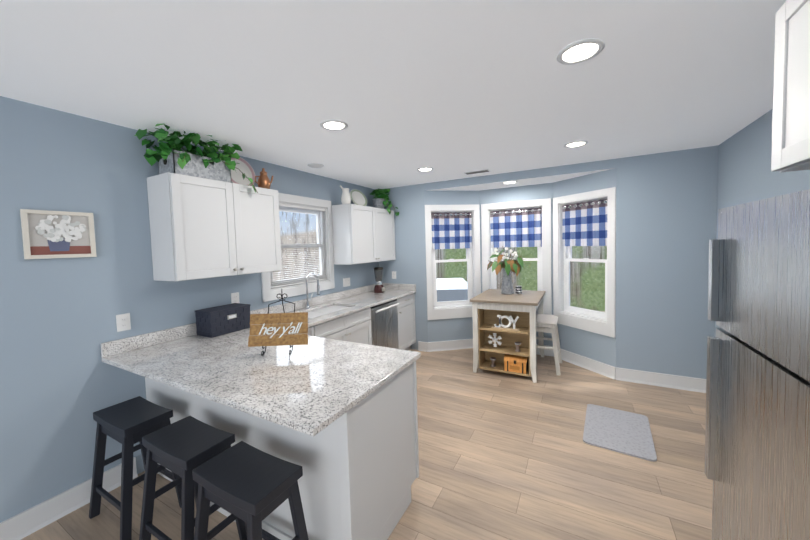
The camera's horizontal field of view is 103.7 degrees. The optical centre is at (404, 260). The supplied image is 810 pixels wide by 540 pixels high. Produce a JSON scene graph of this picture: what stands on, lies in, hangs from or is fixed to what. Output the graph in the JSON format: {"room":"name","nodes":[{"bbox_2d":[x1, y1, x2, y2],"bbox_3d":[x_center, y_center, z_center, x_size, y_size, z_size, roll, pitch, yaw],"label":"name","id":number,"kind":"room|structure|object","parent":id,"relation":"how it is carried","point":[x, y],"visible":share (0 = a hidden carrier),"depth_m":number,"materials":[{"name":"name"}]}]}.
{"room":"kitchen","nodes":[
{"label":"kitchen","id":0,"kind":"room"},
{"bbox_2d":[0,96,378,522],"bbox_3d":[-1.599,0.250,2.961,0.120,2.450,5.012,0,3,29],"label":"wall","id":1,"kind":"structure","parent":0,"point":[61,382],"depth_m":1.99,"materials":[{"name":"blue paint"}]},
{"bbox_2d":[20,209,96,258],"bbox_3d":[-2.081,-0.159,1.925,0.020,0.282,0.303,0,3,29],"label":"framed picture","id":2,"kind":"object","parent":1,"relation":"attached to","point":[46,234],"visible":1,"depth_m":1.91,"materials":[{"name":"beige paper"}]},
{"bbox_2d":[116,313,130,331],"bbox_3d":[-1.941,0.424,2.196,0.008,0.116,0.076,0,3,29],"label":"electrical outlet","id":3,"kind":"object","parent":1,"relation":"attached to","point":[123,322],"visible":1,"depth_m":2.19,"materials":[{"name":"white plastic"}]},
{"bbox_2d":[147,172,281,280],"bbox_3d":[-1.501,-0.258,2.645,0.348,0.750,0.900,0,3,29],"label":"upper cabinet","id":4,"kind":"object","parent":1,"relation":"attached to","point":[201,228],"visible":1,"depth_m":2.40,"materials":[{"name":"white paint"}]},
{"bbox_2d":[134,123,257,192],"bbox_3d":[-1.583,-0.784,2.456,0.427,0.484,0.702,0,3,29],"label":"planter","id":5,"kind":"object","parent":4,"relation":"on","point":[170,156],"visible":0.81,"depth_m":2.34,"materials":[{"name":"metal"}]},
{"bbox_2d":[231,157,254,185],"bbox_3d":[-1.481,-0.799,2.861,0.079,0.292,0.300,0,3,29],"label":"decorative plate","id":6,"kind":"object","parent":4,"relation":"on","point":[244,166],"visible":0.54,"depth_m":2.90,"materials":[{"name":"white ceramic"}]},
{"bbox_2d":[255,168,272,188],"bbox_3d":[-1.306,-0.758,2.958,0.116,0.205,0.203,0,3,29],"label":"teapot","id":7,"kind":"object","parent":4,"relation":"on","point":[264,181],"visible":0.9,"depth_m":2.92,"materials":[{"name":"brown metal"}]},
{"bbox_2d":[231,292,239,303],"bbox_3d":[-1.552,0.349,2.912,0.008,0.116,0.076,0,3,29],"label":"electrical outlet","id":8,"kind":"object","parent":1,"relation":"attached to","point":[234,297],"visible":0.92,"depth_m":2.91,"materials":[{"name":"white plastic"}]},
{"bbox_2d":[100,285,374,356],"bbox_3d":[-1.190,0.491,3.558,0.021,0.095,3.356,0,3,29],"label":"backsplash","id":9,"kind":"structure","parent":1,"relation":"attached to","point":[138,342],"depth_m":2.48,"materials":[{"name":"grey stone"}]},
{"bbox_2d":[261,193,334,301],"bbox_3d":[-1.228,-0.175,3.625,0.138,1.108,1.051,0,3,29],"label":"kitchen window","id":10,"kind":"structure","parent":1,"relation":"in","point":[321,209],"depth_m":3.72,"materials":[{"name":"white paint"}]},
{"bbox_2d":[343,277,349,286],"bbox_3d":[-0.789,0.289,4.314,0.008,0.116,0.148,0,3,29],"label":"electrical outlet","id":11,"kind":"object","parent":1,"relation":"attached to","point":[346,282],"visible":1,"depth_m":4.31,"materials":[{"name":"white plastic"}]},
{"bbox_2d":[0,339,706,539],"bbox_3d":[0.317,1.391,2.220,3.950,0.135,5.410,0,3,29],"label":"baseboard","id":12,"kind":"structure","parent":1,"relation":"attached to","point":[27,522],"depth_m":2.17,"materials":[{"name":"white paint"}]},
{"bbox_2d":[331,203,395,264],"bbox_3d":[-0.527,-0.360,4.436,0.348,0.750,1.052,0,3,29],"label":"upper cabinet","id":13,"kind":"object","parent":1,"relation":"attached to","point":[363,234],"visible":1,"depth_m":4.09,"materials":[{"name":"white paint"}]},
{"bbox_2d":[340,185,350,203],"bbox_3d":[-0.753,-0.828,4.037,0.124,0.235,0.203,0,3,29],"label":"pitcher","id":14,"kind":"object","parent":13,"relation":"on","point":[346,197],"visible":0.81,"depth_m":4.00,"materials":[{"name":"white ceramic"}]},
{"bbox_2d":[350,189,366,205],"bbox_3d":[-0.638,-0.866,4.399,0.078,0.251,0.377,0,3,29],"label":"decorative platter","id":15,"kind":"object","parent":13,"relation":"on","point":[358,197],"visible":0.9,"depth_m":4.42,"materials":[{"name":"white ceramic"}]},
{"bbox_2d":[370,188,398,215],"bbox_3d":[-0.317,-0.867,4.701,0.379,0.423,0.308,0,3,29],"label":"potted plant","id":16,"kind":"object","parent":13,"relation":"on","point":[379,202],"visible":0.96,"depth_m":4.65,"materials":[{"name":"plant"}]},
{"bbox_2d":[21,348,712,539],"bbox_3d":[0.354,1.505,2.288,4.550,0.100,6.150,0,3,29],"label":"floor","id":17,"kind":"structure","parent":0,"point":[505,456],"depth_m":2.18,"materials":[{"name":"brown wood"}]},
{"bbox_2d":[89,396,181,539],"bbox_3d":[-1.631,1.218,1.935,0.437,0.627,0.338,0,3,29],"label":"bar stool","id":18,"kind":"object","parent":17,"relation":"on","point":[128,424],"visible":0.71,"depth_m":1.87,"materials":[{"name":"grey paint"}]},
{"bbox_2d":[139,416,246,539],"bbox_3d":[-1.113,1.217,1.664,0.437,0.627,0.338,0,3,29],"label":"bar stool","id":19,"kind":"object","parent":17,"relation":"on","point":[183,448],"visible":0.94,"depth_m":1.62,"materials":[{"name":"black paint"}]},
{"bbox_2d":[188,393,235,520],"bbox_3d":[-1.038,1.061,2.287,0.498,0.863,0.727,0,3,29],"label":"base cabinet","id":20,"kind":"object","parent":17,"relation":"on","point":[216,416],"depth_m":1.92,"materials":[{"name":"white paint"}]},
{"bbox_2d":[232,409,267,539],"bbox_3d":[-0.699,1.062,2.063,0.569,0.863,0.659,0,3,29],"label":"base cabinet","id":21,"kind":"object","parent":17,"relation":"on","point":[246,429],"depth_m":1.76,"materials":[{"name":"white paint"}]},
{"bbox_2d":[192,441,308,539],"bbox_3d":[-0.679,1.217,1.405,0.437,0.627,0.338,0,3,29],"label":"bar stool","id":22,"kind":"object","parent":17,"relation":"on","point":[252,487],"visible":1,"depth_m":1.37,"materials":[{"name":"black paint"}]},
{"bbox_2d":[308,325,323,336],"bbox_3d":[-1.179,1.032,2.948,0.622,0.863,0.480,0,3,29],"label":"base cabinet","id":23,"kind":"object","parent":17,"relation":"on","point":[315,331],"depth_m":2.96,"materials":[{"name":"white paint"}]},
{"bbox_2d":[260,365,418,539],"bbox_3d":[-0.323,1.062,1.849,0.555,0.863,0.675,0,3,29],"label":"base cabinet","id":24,"kind":"object","parent":17,"relation":"on","point":[357,479],"depth_m":1.58,"materials":[{"name":"white paint"}]},
{"bbox_2d":[102,328,419,436],"bbox_3d":[-0.947,0.622,2.055,1.882,0.030,0.937,0,3,29],"label":"countertop","id":25,"kind":"structure","parent":24,"relation":"on","point":[307,390],"depth_m":1.77,"materials":[{"name":"grey stone"}]},
{"bbox_2d":[195,303,250,337],"bbox_3d":[-1.516,0.490,2.674,0.217,0.202,0.348,0,3,29],"label":"decorative basket","id":26,"kind":"object","parent":25,"relation":"on","point":[213,322],"visible":0.98,"depth_m":2.57,"materials":[{"name":"grey fabric"}]},
{"bbox_2d":[248,289,307,355],"bbox_3d":[-0.798,0.390,2.052,0.357,0.407,0.286,0,3,29],"label":"sign","id":27,"kind":"object","parent":25,"relation":"on","point":[273,328],"visible":1,"depth_m":2.03,"materials":[{"name":"brown wood"}]},
{"bbox_2d":[308,305,375,344],"bbox_3d":[-0.892,0.997,3.475,0.622,0.863,0.981,0,3,29],"label":"base cabinet","id":28,"kind":"object","parent":17,"relation":"on","point":[357,326],"depth_m":3.48,"materials":[{"name":"white paint"}]},
{"bbox_2d":[258,289,415,328],"bbox_3d":[-0.691,0.540,3.824,0.642,0.059,2.419,0,3,29],"label":"countertop","id":29,"kind":"structure","parent":28,"relation":"on","point":[362,300],"depth_m":3.86,"materials":[{"name":"grey stone"}]},
{"bbox_2d":[304,273,319,308],"bbox_3d":[-1.024,0.341,3.567,0.213,0.384,0.098,0,3,29],"label":"faucet","id":30,"kind":"object","parent":29,"relation":"on","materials":[{"name":"silver metal"}]},
{"bbox_2d":[374,267,384,292],"bbox_3d":[-0.373,0.275,4.667,0.162,0.366,0.192,0,3,29],"label":"blender","id":31,"kind":"object","parent":29,"relation":"on","point":[379,287],"visible":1,"depth_m":4.60,"materials":[{"name":"red"}]},
{"bbox_2d":[372,297,403,348],"bbox_3d":[-0.511,0.951,4.175,0.622,0.863,0.738,0,3,29],"label":"base cabinet","id":32,"kind":"object","parent":17,"relation":"on","point":[386,329],"depth_m":4.07,"materials":[{"name":"silver metal"}]},
{"bbox_2d":[367,298,398,376],"bbox_3d":[-0.253,0.952,4.035,0.144,0.857,0.610,0,3,29],"label":"dishwasher","id":33,"kind":"object","parent":32,"relation":"in","point":[384,316],"depth_m":4.01,"materials":[{"name":"silver metal"}]},
{"bbox_2d":[400,293,415,348],"bbox_3d":[-0.237,0.918,4.678,0.622,0.863,0.530,0,3,29],"label":"base cabinet","id":34,"kind":"object","parent":17,"relation":"on","point":[407,305],"depth_m":4.58,"materials":[{"name":"white paint"}]},
{"bbox_2d":[470,289,545,382],"bbox_3d":[1.352,0.886,4.093,0.760,0.904,0.960,0,3,29],"label":"table","id":35,"kind":"object","parent":17,"relation":"on","point":[489,306],"visible":0.92,"depth_m":3.84,"materials":[{"name":"white wood"}]},
{"bbox_2d":[490,357,495,366],"bbox_3d":[1.067,1.228,3.860,0.073,0.100,0.073,0,3,29],"label":"candleholder","id":36,"kind":"object","parent":35,"relation":"on","point":[492,359],"visible":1,"depth_m":3.85,"materials":[{"name":"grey metal"}]},
{"bbox_2d":[488,333,501,346],"bbox_3d":[1.086,0.954,3.843,0.166,0.173,0.016,0,3,29],"label":"snowflake","id":37,"kind":"object","parent":35,"relation":"on","point":[494,339],"visible":1,"depth_m":3.84,"materials":[{"name":"white wood"}]},
{"bbox_2d":[492,315,519,330],"bbox_3d":[1.179,0.718,3.743,0.310,0.166,0.050,0,3,29],"label":"decorative piece","id":38,"kind":"object","parent":35,"relation":"on","point":[511,321],"visible":1,"depth_m":3.72,"materials":[{"name":"white wood"}]},
{"bbox_2d":[487,246,525,293],"bbox_3d":[1.318,0.117,4.179,0.517,0.625,0.419,0,3,29],"label":"bouquet","id":39,"kind":"object","parent":35,"relation":"on","point":[508,265],"visible":1,"depth_m":4.11,"materials":[{"name":"plant"}]},
{"bbox_2d":[504,354,527,373],"bbox_3d":[1.300,1.193,3.724,0.248,0.170,0.161,0,3,29],"label":"chest","id":40,"kind":"object","parent":35,"relation":"on","point":[516,363],"visible":0.98,"depth_m":3.67,"materials":[{"name":"orange wood"}]},
{"bbox_2d":[515,342,520,351],"bbox_3d":[1.315,1.003,3.710,0.073,0.100,0.073,0,3,29],"label":"candleholder","id":41,"kind":"object","parent":35,"relation":"on","point":[517,344],"visible":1,"depth_m":3.69,"materials":[{"name":"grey metal"}]},
{"bbox_2d":[516,286,521,293],"bbox_3d":[1.484,0.376,4.159,0.074,0.100,0.074,0,3,29],"label":"candle","id":42,"kind":"object","parent":35,"relation":"on","point":[518,289],"visible":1,"depth_m":4.13,"materials":[{"name":"white wax"}]},
{"bbox_2d":[536,314,561,375],"bbox_3d":[1.737,1.014,3.994,0.403,0.634,0.464,0,3,29],"label":"stool","id":43,"kind":"object","parent":17,"relation":"on","point":[544,322],"visible":0.56,"depth_m":3.80,"materials":[{"name":"white wood"}]},
{"bbox_2d":[583,404,656,461],"bbox_3d":[1.758,1.389,2.639,0.460,0.013,0.680,0,3,33],"label":"rug","id":44,"kind":"object","parent":17,"relation":"on","point":[622,432],"visible":0.94,"depth_m":2.58,"materials":[{"name":"grey fabric"}]},
{"bbox_2d":[705,189,809,539],"bbox_3d":[1.228,0.670,0.635,0.773,1.678,0.738,0,3,29],"label":"refrigerator","id":45,"kind":"object","parent":17,"relation":"on","point":[757,452],"visible":1,"depth_m":0.83,"materials":[{"name":"silver metal"}]},
{"bbox_2d":[0,0,786,188],"bbox_3d":[0.076,-1.016,1.784,4.350,0.100,5.092,0,3,29],"label":"ceiling","id":46,"kind":"structure","parent":0,"point":[405,90],"depth_m":1.64,"materials":[{"name":"white paint"}]},
{"bbox_2d":[307,163,323,167],"bbox_3d":[-0.950,-1.010,3.384,0.169,0.011,0.169,-3,3,-16],"label":"recessed light","id":47,"kind":"object","parent":46,"relation":"in","point":[313,165],"depth_m":3.35,"materials":[{"name":"white paint"}]},
{"bbox_2d":[320,120,347,130],"bbox_3d":[-0.508,-0.969,2.277,0.195,0.009,0.195,-3,3,-16],"label":"recessed light","id":48,"kind":"object","parent":46,"relation":"in","point":[335,125],"depth_m":2.27,"materials":[{"name":"white paint"}]},
{"bbox_2d":[417,167,432,171],"bbox_3d":[0.233,-1.061,3.696,0.195,0.009,0.195,-3,3,-16],"label":"recessed light","id":49,"kind":"object","parent":46,"relation":"in","point":[423,169],"depth_m":3.69,"materials":[{"name":"white paint"}]},
{"bbox_2d":[464,169,490,174],"bbox_3d":[0.885,-1.091,3.909,0.300,0.008,0.120,0,3,29],"label":"ceiling vent","id":50,"kind":"object","parent":46,"relation":"in","point":[478,171],"visible":0.98,"depth_m":3.90,"materials":[{"name":"grey metal"}]},
{"bbox_2d":[564,140,587,147],"bbox_3d":[1.551,-1.059,2.892,0.195,0.009,0.195,-3,3,-16],"label":"recessed light","id":51,"kind":"object","parent":46,"relation":"in","point":[575,143],"depth_m":2.88,"materials":[{"name":"white paint"}]},
{"bbox_2d":[557,38,604,64],"bbox_3d":[0.811,-0.967,1.478,0.195,0.009,0.195,-3,3,-16],"label":"recessed light","id":52,"kind":"object","parent":46,"relation":"in","point":[583,50],"depth_m":1.47,"materials":[{"name":"white paint"}]},
{"bbox_2d":[424,191,478,341],"bbox_3d":[0.707,0.143,4.778,0.839,2.350,0.140,-2,3,-10],"label":"wall","id":53,"kind":"structure","parent":0,"point":[449,329],"depth_m":4.71,"materials":[{"name":"blue paint"}]},
{"bbox_2d":[425,204,480,319],"bbox_3d":[0.705,0.011,4.763,0.829,1.675,0.158,-2,3,-10],"label":"bay window","id":54,"kind":"structure","parent":53,"relation":"in","point":[453,227],"depth_m":4.72,"materials":[{"name":"white paint"}]},
{"bbox_2d":[430,212,472,249],"bbox_3d":[0.698,-0.447,4.713,0.516,0.535,0.405,0,3,29],"label":"valance curtain","id":55,"kind":"object","parent":54,"relation":"hanging from","point":[449,230],"depth_m":4.71,"materials":[{"name":"blue fabric"}]},
{"bbox_2d":[479,183,552,345],"bbox_3d":[1.605,0.126,4.601,1.000,2.350,0.140,0,3,29],"label":"wall","id":56,"kind":"structure","parent":0,"point":[527,192],"depth_m":4.44,"materials":[{"name":"blue paint"}]},
{"bbox_2d":[481,198,551,314],"bbox_3d":[1.597,-0.006,4.587,0.940,1.675,0.158,0,3,29],"label":"bay window","id":57,"kind":"structure","parent":56,"relation":"in","point":[522,224],"depth_m":4.50,"materials":[{"name":"white paint"}]},
{"bbox_2d":[489,207,542,247],"bbox_3d":[1.569,-0.464,4.538,0.716,0.535,0.046,0,3,29],"label":"valance curtain","id":58,"kind":"object","parent":57,"relation":"hanging from","point":[508,226],"depth_m":4.53,"materials":[{"name":"blue fabric"}]},
{"bbox_2d":[426,168,613,190],"bbox_3d":[1.493,-1.138,4.401,2.520,0.200,0.852,0,3,29],"label":"ceiling","id":59,"kind":"structure","parent":0,"point":[526,182],"depth_m":4.21,"materials":[{"name":"white paint"}]},
{"bbox_2d":[502,181,517,183],"bbox_3d":[1.354,-1.014,4.115,0.195,0.009,0.195,-3,3,-16],"label":"recessed light","id":60,"kind":"object","parent":59,"relation":"in","point":[506,182],"depth_m":4.11,"materials":[{"name":"white paint"}]},
{"bbox_2d":[379,145,717,378],"bbox_3d":[1.409,0.106,4.104,4.070,2.450,0.120,0,3,29],"label":"wall","id":61,"kind":"structure","parent":0,"point":[666,224],"depth_m":3.37,"materials":[{"name":"blue paint"}]},
{"bbox_2d":[392,271,395,278],"bbox_3d":[-0.170,0.217,4.896,0.076,0.116,0.008,0,3,29],"label":"electrical outlet","id":62,"kind":"object","parent":61,"relation":"attached to","point":[393,274],"visible":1,"depth_m":4.89,"materials":[{"name":"white plastic"}]},
{"bbox_2d":[383,283,415,288],"bbox_3d":[-0.112,0.394,4.867,0.621,0.095,0.021,0,3,29],"label":"backsplash","id":63,"kind":"structure","parent":61,"relation":"attached to","point":[385,285],"depth_m":4.85,"materials":[{"name":"grey stone"}]},
{"bbox_2d":[553,168,616,366],"bbox_3d":[2.241,0.140,3.943,0.140,2.350,0.839,-3,3,-23],"label":"wall","id":64,"kind":"structure","parent":0,"point":[595,346],"depth_m":3.85,"materials":[{"name":"blue paint"}]},
{"bbox_2d":[553,187,615,337],"bbox_3d":[2.229,0.008,3.933,0.158,1.675,0.829,-3,3,-23],"label":"bay window","id":65,"kind":"structure","parent":64,"relation":"in","point":[585,219],"depth_m":3.90,"materials":[{"name":"white paint"}]},
{"bbox_2d":[561,198,609,246],"bbox_3d":[2.189,-0.450,3.896,0.509,0.535,0.415,0,3,29],"label":"valance curtain","id":66,"kind":"object","parent":65,"relation":"hanging from","point":[584,221],"depth_m":3.90,"materials":[{"name":"blue fabric"}]},
{"bbox_2d":[715,109,809,336],"bbox_3d":[2.261,0.210,1.538,0.120,2.450,3.580,0,3,29],"label":"wall","id":67,"kind":"structure","parent":0,"point":[746,174],"depth_m":2.47,"materials":[{"name":"blue paint"}]},
{"bbox_2d":[771,0,809,171],"bbox_3d":[1.268,-0.516,0.547,0.668,0.505,0.758,0,3,29],"label":"upper cabinet","id":68,"kind":"object","parent":67,"relation":"attached to","point":[791,124],"visible":1,"depth_m":0.94,"materials":[{"name":"white paint"}]},
{"label":"outside","id":69,"kind":"structure","parent":0,"visible":0},
{"bbox_3d":[1.260,2.680,3.896,28.000,0.060,22.000,0,3,29],"label":"ground","id":70,"kind":"structure","parent":69,"visible":0},
{"bbox_2d":[437,278,467,301],"bbox_3d":[1.309,1.468,11.295,2.040,1.620,4.440,-1,3,4],"label":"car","id":71,"kind":"object","parent":70,"relation":"on","point":[454,286],"depth_m":9.24,"materials":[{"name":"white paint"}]},
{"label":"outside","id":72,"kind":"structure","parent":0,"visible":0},
{"bbox_2d":[273,211,319,280],"bbox_3d":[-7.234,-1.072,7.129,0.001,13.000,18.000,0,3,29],"label":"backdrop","id":73,"kind":"object","parent":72,"point":[294,235],"depth_m":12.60,"materials":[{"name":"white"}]},
{"bbox_2d":[435,246,606,310],"bbox_3d":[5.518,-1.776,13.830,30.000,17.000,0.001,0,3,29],"label":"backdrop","id":74,"kind":"structure","parent":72,"point":[532,276],"depth_m":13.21,"materials":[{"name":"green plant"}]}
]}

